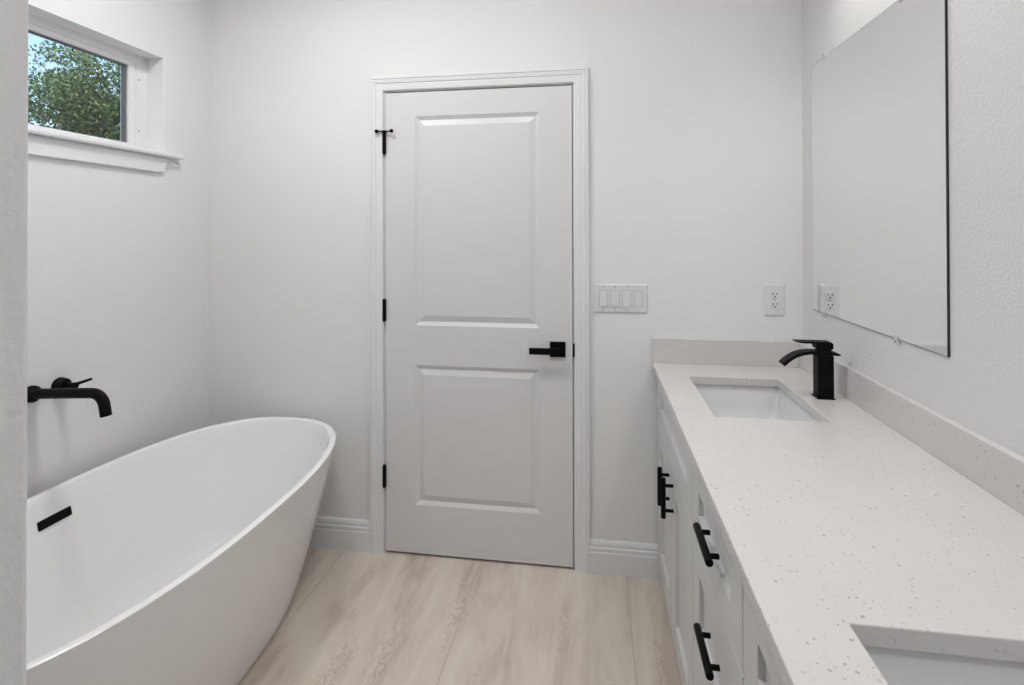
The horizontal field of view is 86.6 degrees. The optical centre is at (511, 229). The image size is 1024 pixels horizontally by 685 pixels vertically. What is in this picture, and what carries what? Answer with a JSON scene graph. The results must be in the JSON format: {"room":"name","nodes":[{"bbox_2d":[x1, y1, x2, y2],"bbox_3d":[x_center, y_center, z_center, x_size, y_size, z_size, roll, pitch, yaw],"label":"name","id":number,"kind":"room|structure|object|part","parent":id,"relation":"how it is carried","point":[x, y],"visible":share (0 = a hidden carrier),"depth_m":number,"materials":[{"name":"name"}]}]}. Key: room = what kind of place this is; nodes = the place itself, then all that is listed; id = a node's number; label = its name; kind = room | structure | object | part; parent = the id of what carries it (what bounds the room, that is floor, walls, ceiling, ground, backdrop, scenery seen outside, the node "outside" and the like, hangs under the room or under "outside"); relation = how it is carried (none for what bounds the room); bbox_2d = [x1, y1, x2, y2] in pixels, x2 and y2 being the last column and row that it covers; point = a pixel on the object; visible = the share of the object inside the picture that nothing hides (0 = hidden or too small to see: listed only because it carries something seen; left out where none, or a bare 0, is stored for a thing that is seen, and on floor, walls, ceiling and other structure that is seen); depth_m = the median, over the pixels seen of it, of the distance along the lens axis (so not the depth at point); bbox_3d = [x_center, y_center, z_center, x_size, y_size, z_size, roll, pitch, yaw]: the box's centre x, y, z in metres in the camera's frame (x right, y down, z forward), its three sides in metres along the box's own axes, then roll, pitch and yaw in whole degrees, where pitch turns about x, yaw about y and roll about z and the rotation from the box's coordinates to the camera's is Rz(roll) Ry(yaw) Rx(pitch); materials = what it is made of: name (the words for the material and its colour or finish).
{"room":"bathroom","nodes":[
{"label":"bathroom","id":0,"kind":"room"},
{"bbox_2d":[0,0,27,684],"bbox_3d":[-0.456,0.061,0.284,2.643,2.740,0.252,0,0,14],"label":"wall","id":1,"kind":"structure","parent":0,"point":[13,13],"depth_m":0.37,"materials":[{"name":"white paint"}]},
{"bbox_2d":[27,0,208,498],"bbox_3d":[-1.852,0.065,0.359,0.149,2.740,4.743,0,0,9],"label":"wall","id":2,"kind":"structure","parent":0,"point":[118,286],"depth_m":2.12,"materials":[{"name":"white paint"}]},
{"bbox_2d":[27,385,111,417],"bbox_3d":[-1.412,0.548,1.736,0.296,0.089,0.054,0,0,9],"label":"tub spout","id":3,"kind":"object","parent":2,"relation":"attached to","point":[34,393],"visible":0.98,"depth_m":1.72,"materials":[{"name":"black metal"}]},
{"bbox_2d":[51,377,92,387],"bbox_3d":[-1.480,0.531,1.842,0.129,0.060,0.057,0,0,9],"label":"tub valve","id":4,"kind":"object","parent":2,"relation":"attached to","point":[61,382],"visible":0.77,"depth_m":1.84,"materials":[{"name":"black metal"}]},
{"bbox_3d":[-1.456,0.517,1.839,0.080,0.032,0.013,0,0,9],"label":"lever","id":5,"kind":"part","parent":4,"relation":"part of","materials":[{"name":"black metal"}]},
{"bbox_2d":[28,13,146,147],"bbox_3d":[-1.667,-0.530,1.784,0.061,0.406,1.090,0,0,9],"label":"window","id":6,"kind":"structure","parent":2,"relation":"in","point":[133,68],"depth_m":2.22,"materials":[{"name":"white plastic"}]},
{"bbox_2d":[28,3,163,151],"bbox_3d":[-1.599,-0.531,1.774,0.077,0.407,1.092,0,0,9],"label":"trim","id":7,"kind":"structure","parent":2,"relation":"attached to","point":[155,63],"depth_m":2.30,"materials":[{"name":"white paint"}]},
{"bbox_2d":[28,134,168,172],"bbox_3d":[-1.554,-0.274,1.755,0.015,0.064,1.130,0,0,9],"label":"trim","id":8,"kind":"structure","parent":2,"relation":"attached to","point":[42,146],"depth_m":1.96,"materials":[{"name":"white paint"}]},
{"bbox_2d":[28,126,183,159],"bbox_3d":[-1.580,-0.317,1.766,0.116,0.021,1.233,0,0,9],"label":"trim","id":9,"kind":"structure","parent":2,"relation":"attached to","point":[31,130],"depth_m":1.97,"materials":[{"name":"white paint"}]},
{"bbox_2d":[238,547,681,684],"bbox_3d":[-0.452,1.481,0.314,3.000,0.100,5.100,0,0,9],"label":"floor","id":10,"kind":"structure","parent":0,"point":[389,617],"depth_m":1.97,"materials":[{"name":"light wood-look planks"}]},
{"bbox_2d":[26,417,335,684],"bbox_3d":[-1.111,1.141,1.686,0.815,0.600,1.549,0,0,9],"label":"bathtub","id":11,"kind":"object","parent":10,"relation":"on","point":[179,559],"visible":0.98,"depth_m":1.81,"materials":[{"name":"white ceramic"}]},
{"bbox_2d":[657,382,693,684],"bbox_3d":[0.798,1.006,1.788,0.609,0.861,0.820,0,0,9],"label":"base cabinet","id":12,"kind":"object","parent":10,"relation":"on","point":[675,466],"visible":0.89,"depth_m":1.74,"materials":[{"name":"white paint"}]},
{"bbox_3d":[0.524,0.892,1.884,0.040,0.132,0.016,0,0,9],"label":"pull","id":13,"kind":"part","parent":12,"relation":"part of","materials":[{"name":"black metal"}]},
{"bbox_3d":[0.578,1.071,2.029,0.019,0.582,0.405,0,0,9],"label":"door","id":14,"kind":"part","parent":12,"relation":"part of","materials":[{"name":"white paint"}]},
{"bbox_3d":[0.509,0.883,1.785,0.040,0.132,0.016,0,0,9],"label":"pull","id":15,"kind":"part","parent":12,"relation":"part of","materials":[{"name":"black metal"}]},
{"bbox_3d":[0.515,1.068,1.625,0.019,0.582,0.405,0,0,9],"label":"door","id":16,"kind":"part","parent":12,"relation":"part of","materials":[{"name":"white paint"}]},
{"bbox_2d":[693,467,744,684],"bbox_3d":[0.701,1.002,1.138,0.601,0.861,0.494,0,0,9],"label":"drawers","id":17,"kind":"object","parent":10,"relation":"on","point":[717,584],"visible":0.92,"depth_m":1.16,"materials":[{"name":"white paint"}]},
{"bbox_3d":[0.446,1.212,1.176,0.019,0.291,0.489,0,0,9],"label":"drawer","id":18,"kind":"part","parent":17,"relation":"part of","materials":[{"name":"white paint"}]},
{"bbox_3d":[0.416,0.898,1.159,0.032,0.016,0.146,0,0,9],"label":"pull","id":19,"kind":"part","parent":17,"relation":"part of","materials":[{"name":"black metal"}]},
{"bbox_3d":[0.415,0.671,1.160,0.032,0.016,0.146,0,0,9],"label":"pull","id":20,"kind":"part","parent":17,"relation":"part of","materials":[{"name":"black metal"}]},
{"bbox_2d":[743,587,783,684],"bbox_3d":[0.595,0.999,0.479,0.609,0.861,0.840,0,0,9],"label":"base cabinet","id":21,"kind":"object","parent":10,"relation":"on","point":[759,666],"visible":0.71,"depth_m":0.86,"materials":[{"name":"white paint"}]},
{"bbox_2d":[653,363,1023,684],"bbox_3d":[0.706,0.557,1.134,0.586,0.030,2.182,0,0,9],"label":"countertop","id":22,"kind":"structure","parent":21,"relation":"on","point":[842,534],"depth_m":0.97,"materials":[{"name":"white stone"}]},
{"bbox_2d":[694,384,818,421],"bbox_3d":[0.783,0.651,1.782,0.381,0.150,0.523,0,0,9],"label":"sink basin","id":23,"kind":"object","parent":22,"relation":"in","point":[730,401],"visible":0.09,"depth_m":2.00,"materials":[{"name":"white ceramic"}]},
{"bbox_2d":[779,339,840,399],"bbox_3d":[0.968,0.454,1.770,0.176,0.183,0.052,0,0,9],"label":"vanity faucet","id":24,"kind":"object","parent":22,"relation":"on","point":[823,355],"visible":1,"depth_m":1.75,"materials":[{"name":"black metal"}]},
{"bbox_3d":[0.968,0.418,1.770,0.176,0.052,0.044,0,0,9],"label":"spout","id":25,"kind":"part","parent":24,"relation":"part of","materials":[{"name":"black metal"}]},
{"bbox_3d":[0.978,0.375,1.769,0.114,0.024,0.038,0,0,9],"label":"lever","id":26,"kind":"part","parent":24,"relation":"part of","materials":[{"name":"black metal"}]},
{"bbox_3d":[1.010,0.543,1.763,0.053,0.005,0.052,0,0,9],"label":"plate","id":27,"kind":"part","parent":24,"relation":"part of","materials":[{"name":"black metal"}]},
{"bbox_2d":[864,646,1023,684],"bbox_3d":[0.583,0.644,0.496,0.381,0.150,0.521,0,0,9],"label":"sink basin","id":28,"kind":"object","parent":22,"relation":"in","point":[897,666],"visible":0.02,"depth_m":0.73,"materials":[{"name":"white ceramic"}]},
{"bbox_2d":[209,0,802,543],"bbox_3d":[-0.127,0.073,2.431,2.627,2.740,0.120,0,0,9],"label":"wall","id":29,"kind":"structure","parent":0,"point":[695,106],"depth_m":2.33,"materials":[{"name":"white paint"}]},
{"bbox_2d":[309,516,369,552],"bbox_3d":[-1.025,1.378,2.494,0.791,0.137,0.016,0,0,9],"label":"baseboard","id":30,"kind":"structure","parent":29,"relation":"attached to","point":[333,533],"depth_m":2.45,"materials":[{"name":"white paint"}]},
{"bbox_2d":[375,85,574,566],"bbox_3d":[-0.172,0.410,2.363,0.882,2.043,0.086,0,0,9],"label":"door","id":31,"kind":"structure","parent":29,"relation":"in","point":[477,305],"depth_m":2.37,"materials":[{"name":"white paint"}]},
{"bbox_3d":[0.139,0.512,2.293,0.131,0.027,0.043,0,0,9],"label":"lever","id":32,"kind":"part","parent":31,"relation":"part of","materials":[{"name":"black metal"}]},
{"bbox_2d":[369,67,589,573],"bbox_3d":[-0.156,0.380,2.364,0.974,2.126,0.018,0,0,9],"label":"trim","id":33,"kind":"structure","parent":29,"relation":"attached to","point":[578,76],"depth_m":2.35,"materials":[{"name":"white paint"}]},
{"bbox_2d":[594,284,647,312],"bbox_3d":[0.455,0.288,2.273,0.218,0.119,0.011,0,0,9],"label":"light switch","id":34,"kind":"object","parent":29,"relation":"attached to","point":[614,298],"visible":1,"depth_m":2.27,"materials":[{"name":"white plastic"}]},
{"bbox_2d":[590,539,661,579],"bbox_3d":[0.474,1.372,2.261,0.296,0.137,0.016,0,0,9],"label":"baseboard","id":35,"kind":"structure","parent":29,"relation":"attached to","point":[607,557],"depth_m":2.26,"materials":[{"name":"white paint"}]},
{"bbox_2d":[653,337,799,366],"bbox_3d":[0.862,0.498,2.204,0.565,0.101,0.020,0,0,9],"label":"backsplash","id":36,"kind":"structure","parent":29,"relation":"attached to","point":[665,350],"depth_m":2.19,"materials":[{"name":"white stone"}]},
{"bbox_2d":[764,284,784,315],"bbox_3d":[1.054,0.283,2.182,0.077,0.126,0.009,0,0,9],"label":"wall outlet","id":37,"kind":"object","parent":29,"relation":"attached to","point":[774,305],"visible":1,"depth_m":2.18,"materials":[{"name":"white plastic"}]},
{"bbox_2d":[770,302,778,308],"bbox_3d":[1.054,0.304,2.179,0.035,0.029,0.003,0,0,9],"label":"receptacle","id":38,"kind":"object","parent":37,"relation":"attached to","point":[773,305],"depth_m":2.18,"materials":[{"name":"grey plastic"}]},
{"bbox_2d":[770,291,778,298],"bbox_3d":[1.053,0.263,2.179,0.035,0.029,0.003,0,0,9],"label":"receptacle","id":39,"kind":"object","parent":37,"relation":"attached to","point":[773,294],"depth_m":2.18,"materials":[{"name":"grey plastic"}]},
{"bbox_2d":[801,0,1023,456],"bbox_3d":[0.877,0.055,-0.064,0.120,2.740,4.743,0,0,9],"label":"wall","id":40,"kind":"structure","parent":0,"point":[979,387],"depth_m":1.19,"materials":[{"name":"white textured paint"},{"name":"drywall"}]},
{"bbox_2d":[811,0,949,356],"bbox_3d":[1.077,-0.160,1.666,0.011,0.944,0.798,0,0,9],"label":"wall mirror","id":41,"kind":"object","parent":40,"relation":"attached to","point":[881,259],"visible":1,"depth_m":1.53,"materials":[{"name":"clear glass"}]},
{"bbox_2d":[800,343,1023,514],"bbox_3d":[0.986,0.490,1.091,0.020,0.101,2.182,0,0,9],"label":"backsplash","id":42,"kind":"structure","parent":40,"relation":"attached to","point":[995,468],"depth_m":1.28,"materials":[{"name":"white stone"}]},
{"label":"outside","id":43,"kind":"structure","parent":0,"visible":0},
{"bbox_3d":[-14.429,1.835,11.333,28.000,0.100,42.000,0,0,9],"label":"ground","id":44,"kind":"structure","parent":43,"visible":0},
{"bbox_2d":[28,40,119,140],"bbox_3d":[-6.857,-0.793,10.023,4.657,5.221,5.149,0,0,-21],"label":"tree","id":45,"kind":"object","parent":44,"relation":"on","point":[82,109],"visible":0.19,"depth_m":8.91,"materials":[{"name":"green plant"}]}
]}

